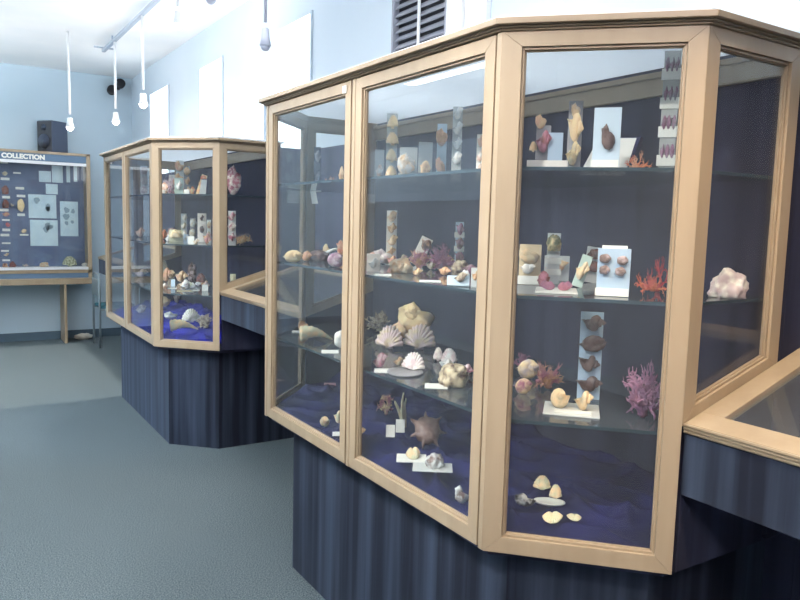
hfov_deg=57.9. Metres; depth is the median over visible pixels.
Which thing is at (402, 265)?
shell
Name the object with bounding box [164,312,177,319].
shell
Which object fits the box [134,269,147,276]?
shell
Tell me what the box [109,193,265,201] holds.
shelf
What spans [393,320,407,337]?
shell
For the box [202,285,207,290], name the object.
label
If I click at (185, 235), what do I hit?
plaque
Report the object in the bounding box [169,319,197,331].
shell
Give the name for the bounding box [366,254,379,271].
plaque
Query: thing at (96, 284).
chair
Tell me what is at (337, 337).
shell
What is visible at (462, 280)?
plaque
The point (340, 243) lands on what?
shell
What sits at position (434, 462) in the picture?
card
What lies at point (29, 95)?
wall
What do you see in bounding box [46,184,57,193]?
sheet
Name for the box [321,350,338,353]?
label card
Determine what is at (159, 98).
window
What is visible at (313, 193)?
tag
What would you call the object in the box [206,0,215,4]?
pendant lamp
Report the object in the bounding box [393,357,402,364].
shell
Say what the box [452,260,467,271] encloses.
shell
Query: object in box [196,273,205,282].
shell
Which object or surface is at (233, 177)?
shell
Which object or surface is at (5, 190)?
shell
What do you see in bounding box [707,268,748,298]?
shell
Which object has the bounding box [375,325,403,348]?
shell
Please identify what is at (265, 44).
pendant lamp
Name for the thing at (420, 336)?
shell
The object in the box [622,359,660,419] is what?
coral
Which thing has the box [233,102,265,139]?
window
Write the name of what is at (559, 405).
card
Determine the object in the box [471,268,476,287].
plaque
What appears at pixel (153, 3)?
track
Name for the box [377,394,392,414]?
coral
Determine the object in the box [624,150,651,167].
coral
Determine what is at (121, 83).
spotlight
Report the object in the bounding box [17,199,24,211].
shell
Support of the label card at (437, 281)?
on the display cabinet at (730, 198)
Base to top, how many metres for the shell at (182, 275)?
0.094 m
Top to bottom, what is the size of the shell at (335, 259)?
0.058 m
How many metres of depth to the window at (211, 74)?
6.52 m
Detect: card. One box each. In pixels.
[199,179,207,193]
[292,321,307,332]
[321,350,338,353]
[332,432,339,435]
[374,274,390,275]
[374,368,389,372]
[396,447,425,462]
[412,452,452,472]
[419,280,440,282]
[425,383,446,388]
[535,280,577,294]
[543,388,599,418]
[583,136,643,166]
[595,245,631,296]
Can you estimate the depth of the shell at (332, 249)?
3.19 m
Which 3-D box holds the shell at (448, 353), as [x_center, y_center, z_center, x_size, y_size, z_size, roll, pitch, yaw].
[0.179,0.205,2.631,0.065,0.061,0.021,0,6,-17]
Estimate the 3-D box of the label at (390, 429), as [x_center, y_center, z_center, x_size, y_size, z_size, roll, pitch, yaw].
[-0.035,0.473,2.611,0.032,0.040,0.020,1,6,-1]
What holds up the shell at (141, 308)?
on the cloth at (141, 320)
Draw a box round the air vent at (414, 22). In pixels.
[391,0,446,52]
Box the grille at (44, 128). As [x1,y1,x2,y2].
[37,121,51,150]
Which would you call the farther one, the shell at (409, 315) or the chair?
the chair
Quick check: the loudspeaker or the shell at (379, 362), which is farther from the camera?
the loudspeaker
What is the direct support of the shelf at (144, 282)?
attached to the display cabinet at (207, 394)
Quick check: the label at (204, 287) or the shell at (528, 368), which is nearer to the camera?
the shell at (528, 368)
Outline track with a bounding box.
[94,0,160,51]
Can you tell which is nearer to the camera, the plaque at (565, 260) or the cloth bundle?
the plaque at (565, 260)
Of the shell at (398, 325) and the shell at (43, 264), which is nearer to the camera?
the shell at (398, 325)
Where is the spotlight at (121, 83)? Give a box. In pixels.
[107,78,125,94]
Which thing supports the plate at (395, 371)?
on the display cabinet at (730, 198)
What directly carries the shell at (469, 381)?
on the display cabinet at (730, 198)
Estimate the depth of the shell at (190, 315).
5.42 m
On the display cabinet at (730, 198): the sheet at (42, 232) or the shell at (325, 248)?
the shell at (325, 248)
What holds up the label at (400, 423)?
on the cloth at (613, 498)
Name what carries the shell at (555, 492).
on the plate at (547, 501)
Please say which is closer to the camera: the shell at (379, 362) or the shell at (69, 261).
the shell at (379, 362)
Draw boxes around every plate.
[387,367,422,376]
[534,497,564,505]
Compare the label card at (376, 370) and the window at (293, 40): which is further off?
the window at (293, 40)
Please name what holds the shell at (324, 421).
on the cloth at (613, 498)
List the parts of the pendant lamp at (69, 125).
rod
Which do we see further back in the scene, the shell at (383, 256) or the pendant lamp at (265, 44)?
the pendant lamp at (265, 44)
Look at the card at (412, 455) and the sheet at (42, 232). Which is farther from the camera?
the sheet at (42, 232)
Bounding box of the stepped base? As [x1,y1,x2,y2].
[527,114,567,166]
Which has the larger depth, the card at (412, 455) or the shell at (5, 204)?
the shell at (5, 204)
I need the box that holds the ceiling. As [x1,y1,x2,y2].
[0,0,247,78]
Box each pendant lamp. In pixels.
[66,31,73,130]
[112,42,119,124]
[139,15,147,107]
[173,0,183,28]
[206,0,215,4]
[259,0,270,50]
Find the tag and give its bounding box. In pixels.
[310,191,320,203]
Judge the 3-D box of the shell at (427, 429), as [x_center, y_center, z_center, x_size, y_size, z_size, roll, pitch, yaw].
[0.101,0.459,2.553,0.132,0.111,0.106,2,6,3]
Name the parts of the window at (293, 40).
frame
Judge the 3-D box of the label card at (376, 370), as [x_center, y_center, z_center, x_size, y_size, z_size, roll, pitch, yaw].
[-0.058,0.243,2.493,0.061,0.002,0.070,1,6,-1]
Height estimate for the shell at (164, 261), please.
0.126 m
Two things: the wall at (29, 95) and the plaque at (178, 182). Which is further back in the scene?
the wall at (29, 95)
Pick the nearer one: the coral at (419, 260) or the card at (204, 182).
the coral at (419, 260)
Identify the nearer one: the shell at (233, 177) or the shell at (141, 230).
the shell at (233, 177)
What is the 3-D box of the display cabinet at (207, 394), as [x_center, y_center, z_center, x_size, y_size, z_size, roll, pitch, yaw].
[-1.685,-0.135,5.710,0.968,2.064,2.354,-2,7,-32]
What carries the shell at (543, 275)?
on the display cabinet at (730, 198)
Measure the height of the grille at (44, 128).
0.340 m
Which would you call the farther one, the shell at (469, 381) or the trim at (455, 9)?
the trim at (455, 9)
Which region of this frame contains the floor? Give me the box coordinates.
[0,335,324,599]
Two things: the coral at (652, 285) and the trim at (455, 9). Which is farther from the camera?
the trim at (455, 9)
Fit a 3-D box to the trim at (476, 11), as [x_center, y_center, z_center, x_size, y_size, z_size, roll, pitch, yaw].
[0.334,-0.443,3.421,0.030,3.270,0.158,-2,7,-32]
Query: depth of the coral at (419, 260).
2.83 m
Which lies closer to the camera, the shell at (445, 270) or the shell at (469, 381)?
the shell at (469, 381)
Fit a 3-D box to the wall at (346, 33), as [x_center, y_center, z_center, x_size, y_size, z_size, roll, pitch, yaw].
[0.001,-0.525,4.106,0.150,3.270,12.580,-2,7,-32]
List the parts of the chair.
backrest, frame, seat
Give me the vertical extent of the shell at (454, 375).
0.075 m
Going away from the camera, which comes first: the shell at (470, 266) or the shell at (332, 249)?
the shell at (470, 266)
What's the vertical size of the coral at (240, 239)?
0.081 m
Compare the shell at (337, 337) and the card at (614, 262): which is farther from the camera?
the shell at (337, 337)
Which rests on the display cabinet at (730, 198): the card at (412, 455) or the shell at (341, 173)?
the shell at (341, 173)
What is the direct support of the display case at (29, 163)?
on the table
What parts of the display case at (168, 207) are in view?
lid, pane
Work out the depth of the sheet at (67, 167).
8.75 m
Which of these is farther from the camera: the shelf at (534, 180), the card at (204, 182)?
the card at (204, 182)
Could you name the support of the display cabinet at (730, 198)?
on the floor
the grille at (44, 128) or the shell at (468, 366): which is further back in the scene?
the grille at (44, 128)
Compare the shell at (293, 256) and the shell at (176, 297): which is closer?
the shell at (293, 256)
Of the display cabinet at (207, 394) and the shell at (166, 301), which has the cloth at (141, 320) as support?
the shell at (166, 301)
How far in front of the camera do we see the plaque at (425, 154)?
2.79 m
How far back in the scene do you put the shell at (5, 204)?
8.40 m
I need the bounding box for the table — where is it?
[0,278,91,342]
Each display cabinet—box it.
[99,136,299,448]
[259,7,799,599]
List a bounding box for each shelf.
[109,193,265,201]
[110,236,265,246]
[111,272,220,297]
[277,257,763,305]
[277,319,656,434]
[278,167,772,193]
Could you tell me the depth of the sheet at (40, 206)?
8.63 m
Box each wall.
[0,63,133,333]
[131,0,799,303]
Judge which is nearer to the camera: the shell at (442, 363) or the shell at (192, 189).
the shell at (442, 363)
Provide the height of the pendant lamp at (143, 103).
0.749 m
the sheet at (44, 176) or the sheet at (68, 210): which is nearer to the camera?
the sheet at (44, 176)
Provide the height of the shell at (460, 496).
0.058 m
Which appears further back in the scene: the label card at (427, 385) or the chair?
the chair
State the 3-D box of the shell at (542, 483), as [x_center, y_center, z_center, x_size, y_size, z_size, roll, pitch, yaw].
[0.417,0.537,2.121,0.052,0.041,0.026,3,6,12]
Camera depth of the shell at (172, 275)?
5.95 m
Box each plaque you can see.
[169,175,174,191]
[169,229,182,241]
[174,178,182,193]
[184,234,187,242]
[198,213,205,242]
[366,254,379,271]
[374,149,383,175]
[397,147,417,174]
[418,142,432,172]
[447,272,469,286]
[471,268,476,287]
[517,244,541,284]
[544,255,569,280]
[591,107,621,166]
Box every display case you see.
[0,148,91,278]
[98,172,174,285]
[220,144,344,347]
[681,348,799,599]
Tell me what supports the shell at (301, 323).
on the display cabinet at (730, 198)
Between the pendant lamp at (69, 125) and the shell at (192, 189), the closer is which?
the shell at (192, 189)
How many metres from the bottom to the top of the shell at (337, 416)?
0.055 m
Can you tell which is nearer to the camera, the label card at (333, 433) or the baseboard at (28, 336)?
the label card at (333, 433)
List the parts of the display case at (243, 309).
lid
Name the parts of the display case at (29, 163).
header rail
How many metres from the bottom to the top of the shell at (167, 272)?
0.117 m
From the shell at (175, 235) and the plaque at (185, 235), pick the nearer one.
the plaque at (185, 235)
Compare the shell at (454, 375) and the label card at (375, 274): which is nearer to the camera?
the shell at (454, 375)
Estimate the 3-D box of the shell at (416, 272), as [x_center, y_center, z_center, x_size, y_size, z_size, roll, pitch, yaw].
[0.057,-0.098,2.483,0.027,0.027,0.039,-3,8,-37]
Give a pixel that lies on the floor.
(96, 504)
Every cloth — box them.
[113,299,220,343]
[276,365,654,547]
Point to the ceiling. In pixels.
(33, 33)
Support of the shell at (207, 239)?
on the display cabinet at (207, 394)
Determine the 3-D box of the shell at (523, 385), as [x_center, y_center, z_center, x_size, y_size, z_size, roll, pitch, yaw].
[0.375,0.261,2.203,0.068,0.051,0.038,4,7,25]
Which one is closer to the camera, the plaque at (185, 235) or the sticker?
the sticker
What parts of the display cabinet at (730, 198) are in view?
corner post, frame, molding, molding, door, shell strip, molding, frame, post, shell strip, shell strip, molding, shell strip, door, shell strip, shell strip, shell strip, shell strip, corner post, floor panel, cornice, panel, shell strip, shell strip, rail, shell strip, panel, shell strip, shell strip, molding, frame, shell strip, frame, molding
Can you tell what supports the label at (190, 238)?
on the display cabinet at (207, 394)
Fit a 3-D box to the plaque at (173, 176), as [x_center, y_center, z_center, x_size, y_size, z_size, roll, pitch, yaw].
[-1.975,-0.983,6.290,0.066,0.210,0.069,0,6,-17]
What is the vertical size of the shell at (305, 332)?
0.071 m
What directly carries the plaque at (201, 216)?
on the display cabinet at (207, 394)
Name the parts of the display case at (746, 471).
lid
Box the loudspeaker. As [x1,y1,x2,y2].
[37,120,67,152]
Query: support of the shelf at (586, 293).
attached to the display cabinet at (730, 198)
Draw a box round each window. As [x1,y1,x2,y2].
[149,84,169,173]
[199,55,223,135]
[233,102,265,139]
[274,10,312,148]
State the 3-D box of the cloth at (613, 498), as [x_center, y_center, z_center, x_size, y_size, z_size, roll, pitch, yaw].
[0.129,0.495,2.761,0.694,0.101,2.124,-2,7,-32]
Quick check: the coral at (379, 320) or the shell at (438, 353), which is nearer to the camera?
the shell at (438, 353)
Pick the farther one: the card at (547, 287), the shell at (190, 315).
the shell at (190, 315)
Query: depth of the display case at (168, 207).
7.71 m
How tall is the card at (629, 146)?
0.114 m
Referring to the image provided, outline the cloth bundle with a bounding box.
[74,333,92,339]
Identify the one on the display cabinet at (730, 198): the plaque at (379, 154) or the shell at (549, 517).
the plaque at (379, 154)
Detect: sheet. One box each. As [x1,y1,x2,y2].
[28,194,56,218]
[30,220,57,245]
[39,171,50,181]
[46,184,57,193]
[52,166,62,182]
[60,201,77,235]
[66,166,69,181]
[73,166,76,181]
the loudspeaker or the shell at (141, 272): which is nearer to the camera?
the shell at (141, 272)
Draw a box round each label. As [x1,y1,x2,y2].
[188,236,193,243]
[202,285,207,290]
[386,425,394,436]
[396,419,404,432]
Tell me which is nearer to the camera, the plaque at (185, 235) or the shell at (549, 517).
the shell at (549, 517)
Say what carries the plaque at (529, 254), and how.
on the display cabinet at (730, 198)
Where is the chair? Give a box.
[92,272,134,347]
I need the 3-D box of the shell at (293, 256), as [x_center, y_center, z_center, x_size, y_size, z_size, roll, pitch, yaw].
[-0.452,-0.185,3.046,0.093,0.054,0.056,2,6,8]
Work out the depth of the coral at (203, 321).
5.05 m
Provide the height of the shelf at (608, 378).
0.009 m
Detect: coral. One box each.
[163,176,174,193]
[196,313,211,328]
[236,234,251,244]
[364,311,390,331]
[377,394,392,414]
[394,392,406,426]
[409,249,431,267]
[425,243,454,269]
[513,353,529,366]
[533,360,563,388]
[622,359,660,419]
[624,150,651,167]
[635,274,666,295]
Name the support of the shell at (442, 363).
on the display cabinet at (730, 198)
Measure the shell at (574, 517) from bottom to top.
0.014 m
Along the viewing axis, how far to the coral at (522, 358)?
2.51 m
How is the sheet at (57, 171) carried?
attached to the display case at (29, 163)
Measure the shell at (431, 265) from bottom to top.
0.035 m
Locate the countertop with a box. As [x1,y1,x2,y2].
[0,278,91,285]
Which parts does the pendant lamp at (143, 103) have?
rod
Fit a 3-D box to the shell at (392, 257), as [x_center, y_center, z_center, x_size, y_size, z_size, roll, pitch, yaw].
[-0.035,-0.165,3.021,0.035,0.042,0.047,-2,7,-33]
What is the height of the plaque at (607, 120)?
0.160 m
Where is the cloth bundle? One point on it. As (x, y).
(82, 336)
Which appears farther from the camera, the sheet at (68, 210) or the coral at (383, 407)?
the sheet at (68, 210)
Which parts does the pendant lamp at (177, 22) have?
bulb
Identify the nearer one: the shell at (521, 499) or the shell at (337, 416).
the shell at (521, 499)
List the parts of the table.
leg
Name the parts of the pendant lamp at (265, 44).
bulb, rod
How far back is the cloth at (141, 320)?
5.57 m
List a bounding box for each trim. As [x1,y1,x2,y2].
[446,0,464,33]
[465,0,490,27]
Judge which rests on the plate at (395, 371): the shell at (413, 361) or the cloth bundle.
the shell at (413, 361)
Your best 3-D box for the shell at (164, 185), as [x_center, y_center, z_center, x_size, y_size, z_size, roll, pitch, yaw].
[-1.732,-0.816,5.312,0.068,0.100,0.037,1,6,-3]
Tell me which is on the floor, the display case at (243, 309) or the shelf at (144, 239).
the display case at (243, 309)
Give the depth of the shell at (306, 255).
3.13 m
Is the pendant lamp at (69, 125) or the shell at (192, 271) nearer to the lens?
the shell at (192, 271)
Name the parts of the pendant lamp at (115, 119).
rod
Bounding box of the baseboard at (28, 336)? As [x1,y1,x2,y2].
[0,327,120,341]
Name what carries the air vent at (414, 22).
in the wall at (346, 33)
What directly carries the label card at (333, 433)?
on the cloth at (613, 498)
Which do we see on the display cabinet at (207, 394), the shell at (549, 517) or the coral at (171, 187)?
the coral at (171, 187)
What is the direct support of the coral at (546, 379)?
on the display cabinet at (730, 198)
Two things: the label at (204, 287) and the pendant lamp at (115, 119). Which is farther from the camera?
the pendant lamp at (115, 119)
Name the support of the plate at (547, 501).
on the cloth at (613, 498)
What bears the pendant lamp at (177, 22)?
hanging from the track
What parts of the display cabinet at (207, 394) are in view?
corner post, door, molding, frame, molding, post, door, molding, shell strip, corner post, frame, molding, shell strip, shell strip, frame, molding, shell strip, cornice, shell strip, panel, floor panel, shell strip, shell strip, rail, panel, shell strip, shell strip, frame, molding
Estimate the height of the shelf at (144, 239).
0.009 m
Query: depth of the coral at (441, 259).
2.81 m
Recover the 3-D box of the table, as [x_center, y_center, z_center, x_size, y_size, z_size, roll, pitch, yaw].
[-5.083,0.157,8.172,3.000,0.785,0.410,-2,7,-32]
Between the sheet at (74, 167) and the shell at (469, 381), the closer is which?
the shell at (469, 381)
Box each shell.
[1,185,8,193]
[2,199,8,207]
[9,261,16,266]
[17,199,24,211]
[39,262,48,266]
[62,256,76,266]
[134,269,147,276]
[135,227,144,236]
[136,304,146,312]
[162,182,167,192]
[163,260,166,271]
[163,267,171,281]
[163,296,170,306]
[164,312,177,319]
[169,270,175,278]
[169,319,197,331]
[173,295,179,302]
[174,271,187,281]
[182,308,199,321]
[187,262,196,281]
[189,186,194,193]
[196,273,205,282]
[202,234,210,243]
[227,165,240,194]
[283,250,302,262]
[299,325,332,341]
[302,251,311,261]
[309,250,328,261]
[320,416,329,426]
[323,244,328,251]
[326,248,336,252]
[327,252,342,266]
[334,330,340,347]
[334,410,339,422]
[336,240,342,254]
[338,166,343,178]
[372,352,387,366]
[373,249,392,263]
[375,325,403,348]
[387,256,396,262]
[389,257,413,272]
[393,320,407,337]
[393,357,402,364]
[398,302,434,330]
[401,352,424,369]
[403,323,435,349]
[410,411,446,448]
[412,268,422,274]
[425,261,434,268]
[433,347,442,360]
[438,362,468,387]
[439,267,450,274]
[439,359,452,365]
[441,348,457,362]
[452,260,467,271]
[455,485,468,502]
[461,264,475,273]
[461,364,473,372]
[466,374,471,383]
[513,378,532,393]
[515,359,538,378]
[515,493,535,506]
[533,475,550,489]
[537,271,549,286]
[542,511,562,523]
[549,484,561,498]
[567,513,581,520]
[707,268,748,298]
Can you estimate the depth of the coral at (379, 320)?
3.34 m
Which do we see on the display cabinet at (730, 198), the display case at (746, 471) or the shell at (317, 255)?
the shell at (317, 255)
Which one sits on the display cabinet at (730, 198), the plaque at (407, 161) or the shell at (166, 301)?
the plaque at (407, 161)
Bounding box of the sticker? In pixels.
[342,85,346,93]
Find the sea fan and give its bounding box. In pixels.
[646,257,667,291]
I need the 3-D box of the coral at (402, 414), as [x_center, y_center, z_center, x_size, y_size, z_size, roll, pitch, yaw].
[0.004,0.433,2.833,0.030,0.148,0.055,7,8,42]
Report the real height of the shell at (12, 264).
0.069 m

